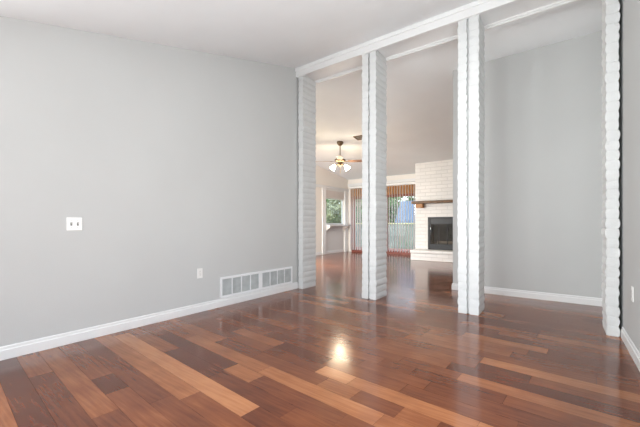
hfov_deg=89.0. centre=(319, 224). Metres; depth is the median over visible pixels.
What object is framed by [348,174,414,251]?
wall
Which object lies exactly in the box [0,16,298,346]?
wall
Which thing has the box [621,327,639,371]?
baseboard
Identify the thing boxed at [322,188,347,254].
trim
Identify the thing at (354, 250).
door
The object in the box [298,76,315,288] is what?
brick column
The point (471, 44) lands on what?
brick column
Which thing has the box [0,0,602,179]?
ceiling
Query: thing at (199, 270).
wall outlet
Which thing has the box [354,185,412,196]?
valance
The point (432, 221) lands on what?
grille
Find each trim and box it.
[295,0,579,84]
[316,184,348,191]
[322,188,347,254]
[347,178,414,186]
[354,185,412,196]
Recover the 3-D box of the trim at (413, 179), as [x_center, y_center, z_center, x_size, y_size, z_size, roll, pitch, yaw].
[2.198,-1.445,11.198,2.840,0.090,0.150,0,0,36]
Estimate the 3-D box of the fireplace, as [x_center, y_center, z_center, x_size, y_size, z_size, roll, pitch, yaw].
[3.731,-0.399,9.265,1.960,2.798,1.450,0,0,36]
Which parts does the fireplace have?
firebox frame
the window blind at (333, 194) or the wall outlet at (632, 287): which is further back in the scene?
the window blind at (333, 194)
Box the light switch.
[66,217,81,230]
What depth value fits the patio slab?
13.60 m
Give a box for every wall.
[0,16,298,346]
[315,165,347,251]
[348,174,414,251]
[453,31,602,297]
[618,0,639,352]
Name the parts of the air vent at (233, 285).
louver panel, louver panel, louver panel, louver panel, louver panel, louver panel, louver panel, louver panel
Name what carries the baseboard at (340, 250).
attached to the wall at (323, 176)
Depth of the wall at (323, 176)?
11.17 m
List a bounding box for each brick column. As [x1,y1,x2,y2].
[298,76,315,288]
[361,50,386,299]
[457,15,484,315]
[601,0,619,336]
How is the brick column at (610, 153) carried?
on the floor
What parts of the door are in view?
sash, sash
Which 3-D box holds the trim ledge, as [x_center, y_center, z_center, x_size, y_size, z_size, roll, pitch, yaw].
[0.598,0.120,11.468,0.320,0.240,1.330,0,0,36]
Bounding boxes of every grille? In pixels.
[430,219,452,223]
[430,244,452,248]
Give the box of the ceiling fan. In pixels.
[317,141,361,172]
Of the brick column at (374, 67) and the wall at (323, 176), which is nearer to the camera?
the brick column at (374, 67)
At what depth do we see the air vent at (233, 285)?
4.38 m
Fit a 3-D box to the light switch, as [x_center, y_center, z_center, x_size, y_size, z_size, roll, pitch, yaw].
[-2.079,-0.005,2.760,0.020,0.112,0.112,0,0,36]
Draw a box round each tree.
[326,198,340,222]
[356,207,361,222]
[388,197,401,222]
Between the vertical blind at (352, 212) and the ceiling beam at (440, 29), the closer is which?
the ceiling beam at (440, 29)
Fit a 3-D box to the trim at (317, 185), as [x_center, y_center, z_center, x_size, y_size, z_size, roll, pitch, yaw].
[0.119,-1.265,10.834,0.060,0.090,3.200,0,0,36]
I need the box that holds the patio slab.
[356,247,410,250]
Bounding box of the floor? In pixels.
[0,251,639,426]
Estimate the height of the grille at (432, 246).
0.120 m
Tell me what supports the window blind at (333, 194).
attached to the wall at (323, 176)
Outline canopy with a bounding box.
[395,201,412,222]
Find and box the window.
[326,201,342,224]
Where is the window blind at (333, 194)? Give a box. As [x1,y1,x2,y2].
[326,189,343,200]
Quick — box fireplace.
[410,160,452,262]
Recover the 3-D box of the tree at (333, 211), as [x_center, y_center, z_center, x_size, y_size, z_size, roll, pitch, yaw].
[0.683,-0.216,17.632,1.726,2.672,1.693,0,0,-36]
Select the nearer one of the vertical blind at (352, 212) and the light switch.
the light switch
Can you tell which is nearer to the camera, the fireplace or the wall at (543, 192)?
the wall at (543, 192)
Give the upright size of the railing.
1.110 m
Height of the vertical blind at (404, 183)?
2.304 m
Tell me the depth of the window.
11.95 m
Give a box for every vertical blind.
[349,186,361,249]
[386,182,414,252]
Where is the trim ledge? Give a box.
[326,225,350,231]
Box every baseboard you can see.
[0,282,297,360]
[326,249,343,253]
[453,283,602,306]
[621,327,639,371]
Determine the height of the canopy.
2.260 m
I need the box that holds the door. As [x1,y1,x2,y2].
[352,193,412,254]
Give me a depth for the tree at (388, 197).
17.32 m
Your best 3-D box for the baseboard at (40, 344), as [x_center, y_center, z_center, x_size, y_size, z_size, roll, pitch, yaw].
[-2.281,0.950,2.489,0.016,0.100,6.510,0,0,36]
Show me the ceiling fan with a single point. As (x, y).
(339, 160)
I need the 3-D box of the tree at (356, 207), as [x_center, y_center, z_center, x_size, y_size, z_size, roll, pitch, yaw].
[2.280,-0.023,16.503,1.805,2.286,1.752,0,0,36]
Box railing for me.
[356,223,412,248]
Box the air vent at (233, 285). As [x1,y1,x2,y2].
[220,266,291,298]
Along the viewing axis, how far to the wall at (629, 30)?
2.58 m
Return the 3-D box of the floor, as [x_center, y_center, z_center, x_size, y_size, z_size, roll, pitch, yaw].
[-0.066,1.040,4.888,6.905,0.080,13.100,0,0,36]
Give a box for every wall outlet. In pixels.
[197,268,202,278]
[631,286,633,301]
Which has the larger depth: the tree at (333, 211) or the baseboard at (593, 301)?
the tree at (333, 211)

